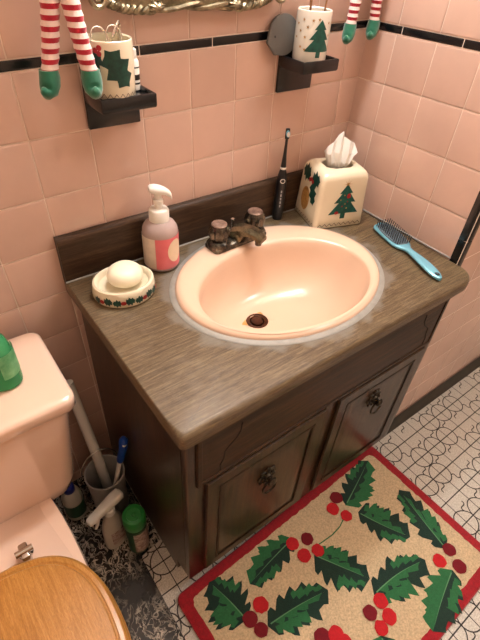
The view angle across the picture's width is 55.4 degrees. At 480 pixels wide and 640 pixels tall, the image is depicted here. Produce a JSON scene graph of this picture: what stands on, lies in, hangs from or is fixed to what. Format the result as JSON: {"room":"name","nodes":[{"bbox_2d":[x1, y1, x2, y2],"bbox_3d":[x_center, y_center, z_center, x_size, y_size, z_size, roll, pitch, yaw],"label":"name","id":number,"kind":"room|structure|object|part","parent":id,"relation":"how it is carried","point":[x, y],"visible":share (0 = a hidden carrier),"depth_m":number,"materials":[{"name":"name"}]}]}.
{"room":"bathroom","nodes":[
{"label":"bathroom","id":0,"kind":"room"},
{"bbox_2d":[0,0,370,481],"bbox_3d":[-0.339,-0.470,0.733,1.742,2.420,0.082,-24,49,-28],"label":"wall","id":1,"kind":"structure","parent":0,"point":[219,122],"depth_m":0.93,"materials":[{"name":"pink tile"}]},
{"bbox_2d":[38,0,102,99],"bbox_3d":[-0.247,-0.545,0.571,0.088,0.495,0.097,9,42,5],"label":"plush elf","id":2,"kind":"object","parent":1,"relation":"hanging from","point":[49,76],"visible":1,"depth_m":0.68,"materials":[{"name":"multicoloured fabric"}]},
{"bbox_3d":[-0.263,-0.495,0.620,0.081,0.284,0.036,-24,49,-28],"label":"leg","id":3,"kind":"part","parent":2,"relation":"part of","materials":[{"name":"multicoloured fabric"}]},
{"bbox_3d":[-0.248,-0.493,0.620,0.067,0.285,0.033,8,42,4],"label":"leg","id":4,"kind":"part","parent":2,"relation":"part of","materials":[{"name":"multicoloured fabric"}]},
{"bbox_2d":[79,67,156,129],"bbox_3d":[-0.211,-0.386,0.806,0.104,0.104,0.080,-24,49,-28],"label":"wall ledge","id":5,"kind":"object","parent":1,"relation":"attached to","point":[100,113],"visible":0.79,"depth_m":0.80,"materials":[{"name":"black tile"}]},
{"bbox_2d":[88,32,135,99],"bbox_3d":[-0.215,-0.422,0.763,0.078,0.089,0.078,-24,49,-28],"label":"mug","id":6,"kind":"object","parent":5,"relation":"on","point":[115,59],"visible":0.73,"depth_m":0.74,"materials":[{"name":"beige ceramic"}]},
{"bbox_2d":[90,24,121,41],"bbox_3d":[-0.219,-0.430,0.754,0.057,0.097,0.022,-31,53,-33],"label":"eyeglasses","id":7,"kind":"object","parent":6,"relation":"in","point":[105,32],"visible":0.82,"depth_m":0.73,"materials":[{"name":"silver metal"}]},
{"bbox_2d":[112,20,119,40],"bbox_3d":[-0.202,-0.440,0.761,0.012,0.103,0.039,-1,42,-6],"label":"razor","id":8,"kind":"object","parent":6,"relation":"in","point":[117,22],"visible":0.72,"depth_m":0.73,"materials":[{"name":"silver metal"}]},
{"bbox_2d":[83,84,156,114],"bbox_3d":[-0.209,-0.389,0.801,0.104,0.024,0.075,-24,49,-28],"label":"tray","id":9,"kind":"object","parent":5,"relation":"on","point":[144,98],"depth_m":0.78,"materials":[{"name":"black tile"}]},
{"bbox_2d":[133,47,139,90],"bbox_3d":[-0.189,-0.444,0.808,0.021,0.066,0.021,-24,49,-28],"label":"bottle","id":10,"kind":"object","parent":5,"relation":"on","point":[136,62],"visible":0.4,"depth_m":0.80,"materials":[{"name":"white plastic"}]},
{"bbox_2d":[53,169,302,281],"bbox_3d":[-0.041,-0.271,1.144,0.827,0.106,0.015,-24,49,-28],"label":"backsplash","id":11,"kind":"structure","parent":1,"relation":"attached to","point":[90,250],"depth_m":1.05,"materials":[{"name":"laminate"}]},
{"bbox_2d":[88,0,285,14],"bbox_3d":[-0.061,-0.777,0.618,0.470,0.610,0.034,-24,49,-28],"label":"wall mirror","id":12,"kind":"object","parent":1,"relation":"attached to","point":[129,7],"visible":1,"depth_m":0.78,"materials":[{"name":"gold metal"}]},
{"bbox_3d":[-0.064,-0.780,0.621,0.460,0.600,0.024,-24,49,-28],"label":"frame","id":13,"kind":"part","parent":12,"relation":"part of","materials":[{"name":"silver metal"}]},
{"bbox_2d":[275,50,338,92],"bbox_3d":[0.149,-0.554,1.008,0.106,0.104,0.084,-24,49,-28],"label":"wall ledge","id":14,"kind":"object","parent":1,"relation":"attached to","point":[292,74],"visible":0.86,"depth_m":1.00,"materials":[{"name":"black tile"}]},
{"bbox_2d":[266,13,295,55],"bbox_3d":[0.089,-0.597,0.956,0.084,0.076,0.014,-24,49,-28],"label":"plaque","id":15,"kind":"object","parent":14,"relation":"on","point":[280,38],"visible":0.8,"depth_m":0.95,"materials":[{"name":"grey plastic"}]},
{"bbox_3d":[0.126,-0.575,1.030,0.104,0.104,0.008,-24,49,-28],"label":"plate","id":16,"kind":"part","parent":14,"relation":"part of","materials":[{"name":"black tile"}]},
{"bbox_2d":[279,55,338,74],"bbox_3d":[0.151,-0.562,0.998,0.106,0.024,0.079,-24,49,-28],"label":"tray","id":17,"kind":"object","parent":14,"relation":"on","point":[287,64],"depth_m":0.98,"materials":[{"name":"black tile"}]},
{"bbox_2d":[292,6,332,61],"bbox_3d":[0.152,-0.602,0.965,0.074,0.094,0.074,-24,49,-28],"label":"cup","id":18,"kind":"object","parent":14,"relation":"on","point":[312,28],"visible":0.98,"depth_m":0.94,"materials":[{"name":"white ceramic"}]},
{"bbox_2d":[342,0,381,43],"bbox_3d":[0.282,-0.817,0.902,0.116,0.465,0.068,-24,49,-28],"label":"plush elf","id":19,"kind":"object","parent":1,"relation":"hanging from","point":[373,24],"visible":1,"depth_m":1.01,"materials":[{"name":"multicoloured fabric"}]},
{"bbox_3d":[0.258,-0.754,0.938,0.030,0.256,0.043,30,47,26],"label":"leg","id":20,"kind":"part","parent":19,"relation":"part of","materials":[{"name":"multicoloured fabric"}]},
{"bbox_3d":[0.303,-0.775,0.962,0.048,0.252,0.030,-12,44,-18],"label":"leg","id":21,"kind":"part","parent":19,"relation":"part of","materials":[{"name":"multicoloured fabric"}]},
{"bbox_2d":[76,367,479,639],"bbox_3d":[0.641,0.773,1.231,2.900,0.020,1.900,-24,49,-28],"label":"floor","id":22,"kind":"structure","parent":0,"point":[437,448],"depth_m":1.53,"materials":[{"name":"tile"}]},
{"bbox_2d":[53,476,184,639],"bbox_3d":[-0.380,0.933,0.941,0.810,0.002,1.196,-24,49,-28],"label":"floor mat","id":23,"kind":"object","parent":22,"relation":"on","point":[146,615],"visible":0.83,"depth_m":1.22,"materials":[{"name":"black fabric"}]},
{"bbox_2d":[0,332,130,639],"bbox_3d":[-0.448,0.555,0.862,0.514,0.664,0.714,-24,49,-28],"label":"toilet","id":24,"kind":"object","parent":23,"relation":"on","point":[49,590],"visible":1,"depth_m":0.85,"materials":[{"name":"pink ceramic"}]},
{"bbox_2d":[0,333,22,391],"bbox_3d":[-0.441,0.050,0.801,0.078,0.170,0.062,5,41,0],"label":"soap bottle","id":25,"kind":"object","parent":24,"relation":"on","point":[11,376],"visible":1,"depth_m":0.81,"materials":[{"name":"plastic"}]},
{"bbox_3d":[-0.585,0.304,0.903,0.489,0.292,0.205,-24,49,-28],"label":"tank","id":26,"kind":"part","parent":24,"relation":"part of","materials":[{"name":"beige ceramic"}]},
{"bbox_3d":[-0.574,0.184,0.795,0.514,0.036,0.226,-24,49,-28],"label":"tank lid","id":27,"kind":"part","parent":24,"relation":"part of","materials":[{"name":"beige ceramic"}]},
{"bbox_3d":[-0.349,0.584,0.717,0.352,0.025,0.387,-24,49,-28],"label":"seat lid","id":28,"kind":"part","parent":24,"relation":"part of","materials":[{"name":"brown wood"}]},
{"bbox_3d":[-0.350,0.603,0.733,0.359,0.022,0.395,-24,49,-28],"label":"seat","id":29,"kind":"part","parent":24,"relation":"part of","materials":[{"name":"brown wood"}]},
{"bbox_2d":[61,482,86,520],"bbox_3d":[-0.474,0.508,1.294,0.057,0.153,0.057,-24,49,-28],"label":"bottle","id":30,"kind":"object","parent":23,"relation":"on","point":[73,501],"visible":0.79,"depth_m":1.27,"materials":[{"name":"plastic"}]},
{"bbox_2d":[81,448,128,518],"bbox_3d":[-0.369,0.460,1.276,0.107,0.262,0.106,-24,49,-28],"label":"pail","id":31,"kind":"object","parent":23,"relation":"on","point":[91,477],"visible":0.6,"depth_m":1.27,"materials":[{"name":"grey plastic"}]},
{"bbox_2d":[66,379,112,488],"bbox_3d":[-0.390,0.348,1.234,0.050,0.466,0.132,-24,49,-28],"label":"plunger","id":32,"kind":"object","parent":31,"relation":"in","point":[79,412],"visible":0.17,"depth_m":1.19,"materials":[{"name":"white plastic"}]},
{"bbox_3d":[-0.382,0.374,1.232,0.107,0.077,0.003,-24,49,-28],"label":"bail handle","id":33,"kind":"part","parent":31,"relation":"part of","materials":[{"name":"silver metal"}]},
{"bbox_2d":[113,436,127,484],"bbox_3d":[-0.332,0.421,1.223,0.095,0.338,0.026,-12,44,-17],"label":"toilet brush","id":34,"kind":"object","parent":31,"relation":"in","point":[123,441],"visible":0.59,"depth_m":1.16,"materials":[{"name":"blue plastic"}]},
{"bbox_2d":[86,488,126,548],"bbox_3d":[-0.346,0.544,1.216,0.048,0.218,0.107,27,46,24],"label":"spray bottle","id":35,"kind":"object","parent":23,"relation":"on","point":[114,534],"visible":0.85,"depth_m":1.19,"materials":[{"name":"plastic"}]},
{"bbox_2d":[122,504,148,553],"bbox_3d":[-0.279,0.563,1.228,0.060,0.182,0.060,18,43,15],"label":"bottle","id":36,"kind":"object","parent":23,"relation":"on","point":[133,516],"visible":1,"depth_m":1.18,"materials":[{"name":"green plastic"}]},
{"bbox_3d":[-0.266,0.500,1.167,0.029,0.006,0.012,18,43,15],"label":"cap spout","id":37,"kind":"part","parent":36,"relation":"part of","materials":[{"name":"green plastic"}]},
{"bbox_2d":[81,299,449,578],"bbox_3d":[0.074,0.196,1.293,0.778,0.692,0.498,-24,49,-28],"label":"vanity cabinet","id":38,"kind":"object","parent":22,"relation":"on","point":[203,500],"visible":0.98,"depth_m":1.07,"materials":[{"name":"brown wood"}]},
{"bbox_3d":[0.053,0.420,1.113,0.329,0.422,0.009,-24,49,-28],"label":"door","id":39,"kind":"part","parent":38,"relation":"part of","materials":[{"name":"brown wood"}]},
{"bbox_3d":[0.057,0.424,1.110,0.269,0.360,0.002,-24,49,-28],"label":"moulding","id":40,"kind":"part","parent":38,"relation":"part of","materials":[{"name":"brown wood"}]},
{"bbox_2d":[64,208,468,449],"bbox_3d":[0.096,-0.085,1.054,0.828,0.044,0.489,-24,49,-28],"label":"countertop","id":41,"kind":"structure","parent":38,"relation":"on","point":[197,384],"depth_m":0.87,"materials":[{"name":"brown laminate"}]},
{"bbox_2d":[91,265,155,307],"bbox_3d":[-0.243,-0.074,0.956,0.132,0.037,0.114,-18,46,-23],"label":"soap dish","id":42,"kind":"object","parent":41,"relation":"on","point":[104,293],"visible":0.77,"depth_m":0.93,"materials":[{"name":"beige ceramic"}]},
{"bbox_2d":[106,260,142,287],"bbox_3d":[-0.237,-0.096,0.941,0.070,0.038,0.075,8,42,4],"label":"soap bar","id":43,"kind":"object","parent":42,"relation":"in","point":[123,273],"visible":1,"depth_m":0.92,"materials":[{"name":"beige"}]},
{"bbox_2d":[141,184,178,271],"bbox_3d":[-0.174,-0.203,0.990,0.080,0.193,0.080,-9,43,-14],"label":"soap pump bottle","id":44,"kind":"object","parent":41,"relation":"on","point":[160,233],"visible":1,"depth_m":0.97,"materials":[{"name":"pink plastic"}]},
{"bbox_2d":[205,207,266,254],"bbox_3d":[0.007,-0.208,1.087,0.170,0.065,0.104,-27,50,-30],"label":"faucet","id":45,"kind":"object","parent":41,"relation":"on","point":[222,239],"visible":1,"depth_m":1.07,"materials":[{"name":"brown metal"}]},
{"bbox_3d":[-0.049,-0.205,1.066,0.052,0.041,0.049,-27,50,-30],"label":"handle","id":46,"kind":"part","parent":45,"relation":"part of","materials":[{"name":"brown metal"}]},
{"bbox_3d":[-0.018,-0.234,1.110,0.012,0.034,0.012,-27,50,-30],"label":"lift rod","id":47,"kind":"part","parent":45,"relation":"part of","materials":[{"name":"silver metal"}]},
{"bbox_3d":[-0.008,-0.205,1.113,0.170,0.024,0.060,-27,50,-30],"label":"plate","id":48,"kind":"part","parent":45,"relation":"part of","materials":[{"name":"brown metal"}]},
{"bbox_3d":[0.017,-0.206,1.093,0.095,0.044,0.047,24,45,20],"label":"spout","id":49,"kind":"part","parent":45,"relation":"part of","materials":[{"name":"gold metal"}]},
{"bbox_3d":[0.036,-0.247,1.122,0.052,0.041,0.049,-27,50,-30],"label":"handle","id":50,"kind":"part","parent":45,"relation":"part of","materials":[{"name":"brown metal"}]},
{"bbox_2d":[169,225,384,345],"bbox_3d":[0.090,-0.052,1.087,0.531,0.160,0.417,-24,49,-28],"label":"sink","id":51,"kind":"object","parent":41,"relation":"in","point":[302,284],"visible":0.93,"depth_m":1.12,"materials":[{"name":"pink ceramic"}]},
{"bbox_2d":[272,128,289,219],"bbox_3d":[0.108,-0.367,1.165,0.028,0.239,0.029,-2,42,-7],"label":"electric toothbrush","id":52,"kind":"object","parent":41,"relation":"on","point":[280,189],"visible":1,"depth_m":1.17,"materials":[{"name":"black plastic"}]},
{"bbox_2d":[295,157,367,228],"bbox_3d":[0.246,-0.346,1.220,0.148,0.152,0.126,-11,44,-17],"label":"tissue box cover","id":53,"kind":"object","parent":41,"relation":"on","point":[327,197],"visible":0.94,"depth_m":1.18,"materials":[{"name":"beige ceramic"}]},
{"bbox_2d":[324,132,357,167],"bbox_3d":[0.258,-0.431,1.152,0.082,0.090,0.037,-2,42,-7],"label":"tissue","id":54,"kind":"object","parent":53,"relation":"on","point":[340,153],"visible":0.99,"depth_m":1.15,"materials":[{"name":"white paper"}]},
{"bbox_2d":[373,218,441,280],"bbox_3d":[0.422,-0.183,1.143,0.055,0.030,0.257,-11,44,-17],"label":"hairbrush","id":55,"kind":"object","parent":41,"relation":"on","point":[388,232],"visible":1,"depth_m":1.16,"materials":[{"name":"teal plastic"}]},
{"bbox_3d":[0.070,0.365,1.045,0.054,0.068,0.027,-24,49,-28],"label":"handle","id":56,"kind":"part","parent":38,"relation":"part of","materials":[{"name":"grey metal"}]},
{"bbox_3d":[0.217,0.132,1.002,0.736,0.161,0.008,-24,49,-28],"label":"false drawer","id":57,"kind":"part","parent":38,"relation":"part of","materials":[{"name":"brown wood"}]},
{"bbox_3d":[0.353,0.286,1.290,0.326,0.422,0.009,-24,49,-28],"label":"door","id":58,"kind":"part","parent":38,"relation":"part of","materials":[{"name":"brown wood"}]},
{"bbox_3d":[0.356,0.290,1.288,0.266,0.360,0.002,-24,49,-28],"label":"moulding","id":59,"kind":"part","parent":38,"relation":"part of","materials":[{"name":"brown wood"}]},
{"bbox_3d":[0.359,0.212,1.194,0.054,0.067,0.027,-24,49,-28],"label":"handle","id":60,"kind":"part","parent":38,"relation":"part of","materials":[{"name":"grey metal"}]},
{"bbox_2d":[178,446,479,639],"bbox_3d":[0.288,0.706,1.246,0.802,0.015,0.508,-24,49,-28],"label":"rug","id":61,"kind":"object","parent":22,"relation":"on","point":[365,554],"visible":0.98,"depth_m":1.26,"materials":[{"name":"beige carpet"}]},
{"bbox_2d":[346,0,479,262],"bbox_3d":[0.471,-0.621,0.975,0.082,2.420,0.434,-24,49,-28],"label":"wall","id":62,"kind":"structure","parent":0,"point":[414,121],"depth_m":1.08,"materials":[{"name":"pink tile"}]},
{"bbox_2d":[395,214,479,416],"bbox_3d":[1.046,-0.731,1.151,1.248,2.420,0.081,-24,49,-28],"label":"wall","id":63,"kind":"structure","parent":0,"point":[454,344],"depth_m":1.49,"materials":[{"name":"pink tile"}]},
{"bbox_2d":[384,357,479,436],"bbox_3d":[1.006,0.162,1.889,1.248,0.064,0.012,-24,49,-28],"label":"baseboard","id":64,"kind":"structure","parent":63,"relation":"attached to","point":[412,410],"depth_m":1.73,"materials":[{"name":"brown wood"}]},
{"bbox_2d":[450,191,479,266],"bbox_3d":[0.571,-0.500,0.834,0.024,2.398,0.024,-24,49,-28],"label":"trim","id":65,"kind":"structure","parent":63,"relation":"attached to","point":[475,210],"depth_m":1.09,"materials":[{"name":"black tile"}]}
]}

